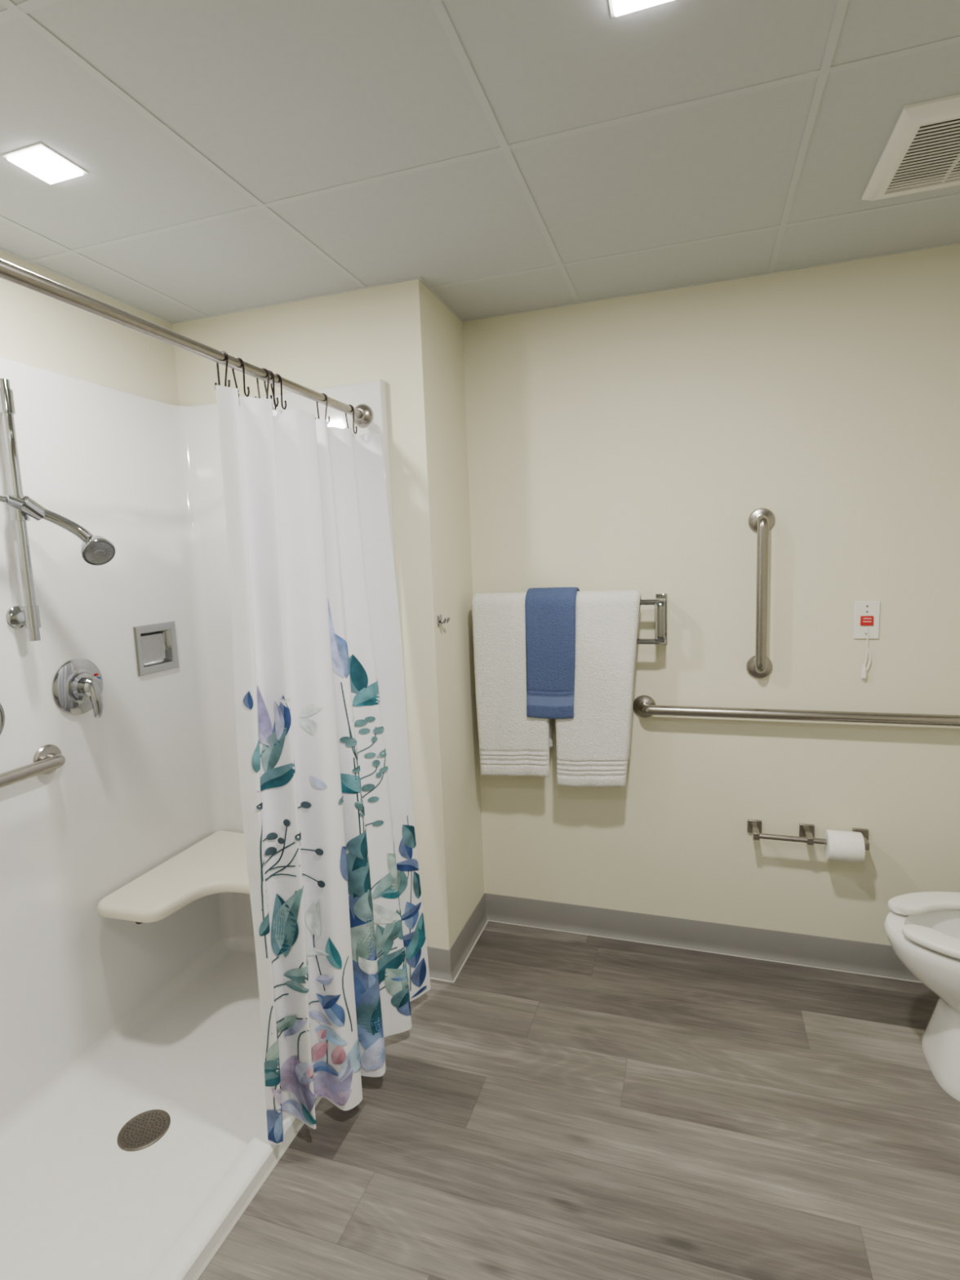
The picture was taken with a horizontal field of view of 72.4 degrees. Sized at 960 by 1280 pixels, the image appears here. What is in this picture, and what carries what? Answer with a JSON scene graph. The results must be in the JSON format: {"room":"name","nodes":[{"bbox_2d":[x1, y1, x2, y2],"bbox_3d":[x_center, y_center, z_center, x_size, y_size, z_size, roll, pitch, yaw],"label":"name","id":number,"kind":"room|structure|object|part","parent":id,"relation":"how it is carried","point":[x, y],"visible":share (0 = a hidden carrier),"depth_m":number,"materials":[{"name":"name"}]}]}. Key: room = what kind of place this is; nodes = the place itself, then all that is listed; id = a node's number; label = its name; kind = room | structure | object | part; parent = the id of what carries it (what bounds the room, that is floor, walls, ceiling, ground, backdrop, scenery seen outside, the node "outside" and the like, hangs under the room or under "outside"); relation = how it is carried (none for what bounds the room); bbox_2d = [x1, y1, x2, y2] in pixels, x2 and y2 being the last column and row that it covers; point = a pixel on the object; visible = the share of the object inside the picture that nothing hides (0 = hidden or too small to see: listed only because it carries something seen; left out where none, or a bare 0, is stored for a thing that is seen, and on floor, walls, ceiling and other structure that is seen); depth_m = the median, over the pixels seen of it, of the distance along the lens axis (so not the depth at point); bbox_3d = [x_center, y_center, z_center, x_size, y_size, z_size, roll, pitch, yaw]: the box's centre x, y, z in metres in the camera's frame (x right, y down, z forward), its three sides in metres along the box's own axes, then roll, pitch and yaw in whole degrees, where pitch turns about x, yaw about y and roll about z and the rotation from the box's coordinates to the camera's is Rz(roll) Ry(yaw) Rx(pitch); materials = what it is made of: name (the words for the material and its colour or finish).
{"room":"accessible bathroom","nodes":[
{"label":"accessible bathroom","id":0,"kind":"room"},
{"bbox_2d":[0,249,179,404],"bbox_3d":[-1.649,0.228,0.910,0.100,2.439,3.436,0,7,18],"label":"wall","id":1,"kind":"structure","parent":0,"point":[38,330],"depth_m":2.02,"materials":[{"name":"beige paint"}]},
{"bbox_2d":[0,0,959,324],"bbox_3d":[-0.180,-0.929,0.372,3.020,0.003,4.072,0,7,18],"label":"grid","id":2,"kind":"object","parent":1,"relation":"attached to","point":[13,11],"depth_m":1.49,"materials":[{"name":"metal"}]},
{"bbox_2d":[172,279,484,949],"bbox_3d":[-0.579,-0.025,2.620,1.067,2.439,0.514,0,7,18],"label":"wall","id":3,"kind":"structure","parent":0,"point":[402,335],"depth_m":2.27,"materials":[{"name":"beige paint"}]},
{"bbox_2d":[436,614,449,626],"bbox_3d":[-0.124,-0.068,2.237,0.035,0.038,0.043,0,7,18],"label":"robe hook","id":4,"kind":"object","parent":3,"relation":"attached to","point":[440,621],"visible":1,"depth_m":2.23,"materials":[{"name":"silver metal"}]},
{"bbox_3d":[-0.138,-0.068,2.241,0.007,0.038,0.032,0,7,18],"label":"plate","id":5,"kind":"part","parent":4,"relation":"part of","materials":[{"name":"silver metal"}]},
{"bbox_2d":[426,893,488,982],"bbox_3d":[-0.098,1.138,2.558,0.147,0.110,0.434,0,7,18],"label":"baseboard","id":6,"kind":"structure","parent":3,"relation":"attached to","point":[444,965],"depth_m":2.42,"materials":[{"name":"grey plastic"}]},
{"bbox_2d":[0,0,959,321],"bbox_3d":[-0.132,-0.990,0.518,3.220,0.080,3.950,0,7,18],"label":"ceiling","id":7,"kind":"structure","parent":0,"point":[286,98],"depth_m":1.39,"materials":[{"name":"tile"}]},
{"bbox_2d":[1,142,88,184],"bbox_3d":[-0.940,-1.027,1.421,0.112,0.009,0.112,0,7,18],"label":"recessed light","id":8,"kind":"object","parent":7,"relation":"in","point":[45,163],"visible":1,"depth_m":1.41,"materials":[{"name":"white plastic"}]},
{"bbox_2d":[608,0,672,17],"bbox_3d":[0.254,-1.022,1.017,0.112,0.009,0.112,0,7,18],"label":"recessed light","id":9,"kind":"object","parent":7,"relation":"in","point":[617,7],"visible":1,"depth_m":1.06,"materials":[{"name":"white plastic"}]},
{"bbox_3d":[0.254,-1.025,1.016,0.112,0.002,0.112,0,7,18],"label":"frame","id":10,"kind":"part","parent":9,"relation":"part of","materials":[{"name":"white plastic"}]},
{"bbox_2d":[861,93,959,200],"bbox_3d":[1.081,-1.100,1.460,0.333,0.024,0.367,0,7,18],"label":"ceiling vent","id":11,"kind":"object","parent":7,"relation":"in","point":[922,152],"visible":1,"depth_m":1.48,"materials":[{"name":"white plastic"}]},
{"bbox_2d":[886,117,959,191],"bbox_3d":[1.081,-1.096,1.460,0.251,0.008,0.283,0,7,18],"label":"grille","id":12,"kind":"object","parent":11,"relation":"attached to","point":[929,157],"depth_m":1.50,"materials":[{"name":"white plastic"}]},
{"bbox_2d":[186,920,959,1279],"bbox_3d":[-0.042,1.409,0.816,3.020,0.001,3.750,0,7,18],"label":"floor","id":13,"kind":"structure","parent":0,"point":[568,1106],"depth_m":1.70,"materials":[{"name":"grey wood"}]},
{"bbox_2d":[0,356,395,1279],"bbox_3d":[-0.906,0.285,1.672,0.833,2.081,1.554,0,7,18],"label":"shower stall","id":14,"kind":"object","parent":13,"relation":"on","point":[134,1142],"visible":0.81,"depth_m":1.96,"materials":[{"name":"white plastic"}]},
{"bbox_2d":[0,377,46,641],"bbox_3d":[-1.213,-0.336,1.738,0.123,0.680,0.066,0,7,18],"label":"slide bar","id":15,"kind":"object","parent":14,"relation":"attached to","point":[28,615],"visible":0.95,"depth_m":1.73,"materials":[{"name":"silver metal"}]},
{"bbox_2d":[0,494,115,735],"bbox_3d":[-1.212,-0.030,1.651,0.091,0.669,0.583,3,9,38],"label":"shower","id":16,"kind":"object","parent":15,"relation":"attached to","point":[96,550],"visible":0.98,"depth_m":1.78,"materials":[{"name":"silver metal"}]},
{"bbox_3d":[-1.145,-0.317,1.749,0.043,0.128,0.201,5,10,44],"label":"handle","id":17,"kind":"part","parent":16,"relation":"part of","materials":[{"name":"silver metal"}]},
{"bbox_2d":[0,744,65,788],"bbox_3d":[-1.268,0.368,1.654,0.074,0.084,0.522,0,7,18],"label":"grab bar","id":18,"kind":"object","parent":14,"relation":"attached to","point":[47,758],"visible":1,"depth_m":1.79,"materials":[{"name":"silver metal"}]},
{"bbox_2d":[52,657,102,718],"bbox_3d":[-1.165,0.144,1.953,0.082,0.178,0.168,0,7,18],"label":"shower valve","id":19,"kind":"object","parent":14,"relation":"attached to","point":[77,683],"visible":1,"depth_m":1.93,"materials":[{"name":"silver metal"}]},
{"bbox_3d":[-1.145,0.178,1.951,0.042,0.110,0.032,0,7,18],"label":"lever","id":20,"kind":"part","parent":19,"relation":"part of","materials":[{"name":"silver metal"}]},
{"bbox_2d":[133,621,178,676],"bbox_3d":[-1.115,0.027,2.253,0.026,0.166,0.180,0,7,18],"label":"recessed soap dish","id":21,"kind":"object","parent":14,"relation":"attached to","point":[155,644],"visible":1,"depth_m":2.26,"materials":[{"name":"silver metal"}]},
{"bbox_2d":[0,933,321,1279],"bbox_3d":[-0.872,1.266,1.774,0.758,0.107,1.513,0,7,18],"label":"tray","id":22,"kind":"object","parent":14,"relation":"on","point":[134,1150],"depth_m":1.74,"materials":[{"name":"white plastic"}]},
{"bbox_2d":[97,829,249,924],"bbox_3d":[-0.801,0.814,2.178,0.614,0.101,0.590,0,7,18],"label":"shower bench","id":23,"kind":"object","parent":14,"relation":"attached to","point":[216,864],"visible":0.54,"depth_m":2.10,"materials":[{"name":"plastic"}]},
{"bbox_2d":[0,258,373,426],"bbox_3d":[-0.616,-0.635,1.429,0.072,0.072,1.514,0,7,18],"label":"curtain rod","id":24,"kind":"object","parent":14,"relation":"attached to","point":[363,415],"visible":0.9,"depth_m":1.30,"materials":[{"name":"silver metal"}]},
{"bbox_2d":[214,351,230,389],"bbox_3d":[-0.591,-0.617,1.505,0.048,0.091,0.014,1,8,27],"label":"curtain hook","id":25,"kind":"object","parent":24,"relation":"hanging from","point":[224,352],"visible":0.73,"depth_m":1.50,"materials":[{"name":"brown metal"}]},
{"bbox_2d":[231,356,249,396],"bbox_3d":[-0.573,-0.625,1.562,0.048,0.091,0.012,0,7,18],"label":"curtain hook","id":26,"kind":"object","parent":24,"relation":"hanging from","point":[240,358],"visible":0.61,"depth_m":1.56,"materials":[{"name":"brown metal"}]},
{"bbox_2d":[254,368,272,400],"bbox_3d":[-0.545,-0.636,1.647,0.048,0.091,0.012,-1,7,9],"label":"curtain hook","id":27,"kind":"object","parent":24,"relation":"hanging from","point":[266,370],"visible":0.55,"depth_m":1.65,"materials":[{"name":"brown metal"}]},
{"bbox_2d":[263,370,278,407],"bbox_3d":[-0.536,-0.640,1.674,0.048,0.091,0.009,1,8,27],"label":"curtain hook","id":28,"kind":"object","parent":24,"relation":"hanging from","point":[272,373],"visible":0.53,"depth_m":1.67,"materials":[{"name":"brown metal"}]},
{"bbox_2d":[270,373,286,409],"bbox_3d":[-0.526,-0.644,1.703,0.048,0.091,0.012,0,7,18],"label":"curtain hook","id":29,"kind":"object","parent":24,"relation":"hanging from","point":[278,375],"visible":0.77,"depth_m":1.70,"materials":[{"name":"brown metal"}]},
{"bbox_2d":[315,392,329,424],"bbox_3d":[-0.460,-0.672,1.908,0.048,0.091,0.014,-1,7,9],"label":"curtain hook","id":30,"kind":"object","parent":24,"relation":"hanging from","point":[326,395],"visible":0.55,"depth_m":1.90,"materials":[{"name":"brown metal"}]},
{"bbox_2d":[215,385,431,1145],"bbox_3d":[-0.403,0.310,1.873,0.253,1.867,0.732,0,7,18],"label":"shower curtain","id":31,"kind":"object","parent":30,"relation":"hanging from","point":[333,870],"visible":1,"depth_m":1.76,"materials":[{"name":"white fabric"}]},
{"bbox_2d":[345,404,357,434],"bbox_3d":[-0.408,-0.693,2.063,0.048,0.091,0.009,1,8,27],"label":"curtain hook","id":32,"kind":"object","parent":24,"relation":"hanging from","point":[356,427],"visible":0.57,"depth_m":2.06,"materials":[{"name":"brown metal"}]},
{"bbox_2d":[884,891,959,1101],"bbox_3d":[1.492,0.839,1.774,0.695,0.780,0.436,0,7,18],"label":"toilet","id":33,"kind":"object","parent":13,"relation":"on","point":[922,929],"visible":1,"depth_m":1.81,"materials":[{"name":"white ceramic"}]},
{"bbox_3d":[1.392,0.792,1.800,0.442,0.025,0.374,0,7,18],"label":"seat","id":34,"kind":"part","parent":33,"relation":"part of","materials":[{"name":"white plastic"}]},
{"bbox_2d":[462,244,959,945],"bbox_3d":[1.015,-0.047,2.314,2.153,2.439,0.100,0,7,18],"label":"wall","id":35,"kind":"structure","parent":0,"point":[631,442],"depth_m":2.28,"materials":[{"name":"beige paint"}]},
{"bbox_2d":[636,593,666,644],"bbox_3d":[0.330,-0.070,2.418,0.688,0.182,0.121,0,7,18],"label":"towel rack","id":36,"kind":"object","parent":35,"relation":"attached to","point":[660,602],"visible":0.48,"depth_m":2.27,"materials":[{"name":"silver metal"}]},
{"bbox_2d":[471,591,552,777],"bbox_3d":[0.129,0.170,2.466,0.298,0.699,0.095,0,7,18],"label":"bath towel","id":37,"kind":"object","parent":36,"relation":"hanging from","point":[512,743],"visible":0.87,"depth_m":2.43,"materials":[{"name":"white fabric"}]},
{"bbox_2d":[524,586,579,719],"bbox_3d":[0.270,0.044,2.405,0.191,0.474,0.120,0,7,18],"label":"hand towel","id":38,"kind":"object","parent":36,"relation":"hanging from","point":[549,612],"visible":0.97,"depth_m":2.35,"materials":[{"name":"blue fabric"}]},
{"bbox_2d":[555,590,641,786],"bbox_3d":[0.424,0.180,2.370,0.311,0.717,0.094,0,7,18],"label":"bath towel","id":39,"kind":"object","parent":36,"relation":"hanging from","point":[593,747],"visible":0.88,"depth_m":2.33,"materials":[{"name":"white fabric"}]},
{"bbox_2d":[484,893,921,982],"bbox_3d":[0.993,1.115,2.416,2.053,0.110,0.020,0,7,18],"label":"baseboard","id":40,"kind":"structure","parent":35,"relation":"attached to","point":[867,958],"depth_m":2.47,"materials":[{"name":"grey plastic"}]},
{"bbox_2d":[746,507,775,678],"bbox_3d":[0.955,-0.151,2.226,0.084,0.587,0.074,0,7,18],"label":"grab bar","id":41,"kind":"object","parent":35,"relation":"attached to","point":[761,521],"visible":1,"depth_m":2.21,"materials":[{"name":"silver metal"}]},
{"bbox_2d":[632,695,959,726],"bbox_3d":[1.106,0.252,2.232,1.152,0.084,0.074,0,7,18],"label":"grab bar","id":42,"kind":"object","parent":35,"relation":"attached to","point":[644,706],"visible":1,"depth_m":2.21,"materials":[{"name":"silver metal"}]},
{"bbox_2d":[746,818,869,850],"bbox_3d":[1.135,0.677,2.271,0.384,0.048,0.092,0,7,18],"label":"paper holder","id":43,"kind":"object","parent":35,"relation":"attached to","point":[806,831],"visible":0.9,"depth_m":2.27,"materials":[{"name":"silver metal"}]},
{"bbox_3d":[0.976,0.676,2.323,0.048,0.048,0.092,0,7,18],"label":"post","id":44,"kind":"part","parent":43,"relation":"part of","materials":[{"name":"silver metal"}]},
{"bbox_3d":[1.137,0.677,2.270,0.048,0.048,0.092,0,7,18],"label":"post","id":45,"kind":"part","parent":43,"relation":"part of","materials":[{"name":"silver metal"}]},
{"bbox_2d":[823,829,865,862],"bbox_3d":[1.224,0.693,2.206,0.105,0.098,0.098,0,7,18],"label":"toilet paper roll","id":46,"kind":"object","parent":43,"relation":"on","point":[842,846],"visible":0.94,"depth_m":2.17,"materials":[{"name":"paper"}]},
{"bbox_3d":[1.295,0.677,2.219,0.048,0.048,0.092,0,7,18],"label":"post","id":47,"kind":"part","parent":43,"relation":"part of","materials":[{"name":"silver metal"}]},
{"bbox_2d":[853,600,879,679],"bbox_3d":[1.278,0.001,2.170,0.075,0.259,0.020,0,7,18],"label":"station","id":48,"kind":"object","parent":35,"relation":"attached to","point":[866,613],"visible":1,"depth_m":2.17,"materials":[{"name":"white plastic"}]},
{"bbox_3d":[1.278,0.105,2.183,0.017,0.048,0.017,0,7,18],"label":"cord pull","id":49,"kind":"part","parent":48,"relation":"part of","materials":[{"name":"white plastic"}]},
{"bbox_3d":[1.278,-0.066,2.168,0.075,0.126,0.007,0,7,18],"label":"plate","id":50,"kind":"part","parent":48,"relation":"part of","materials":[{"name":"white plastic"}]},
{"bbox_2d":[860,615,873,625],"bbox_3d":[1.276,-0.064,2.163,0.038,0.032,0.006,0,7,18],"label":"switch","id":51,"kind":"object","parent":48,"relation":"attached to","point":[864,620],"depth_m":2.16,"materials":[{"name":"red plastic"}]},
{"bbox_3d":[1.284,0.027,2.171,0.022,0.147,0.006,0,7,18],"label":"cord","id":52,"kind":"part","parent":48,"relation":"part of","materials":[{"name":"white plastic"}]}
]}

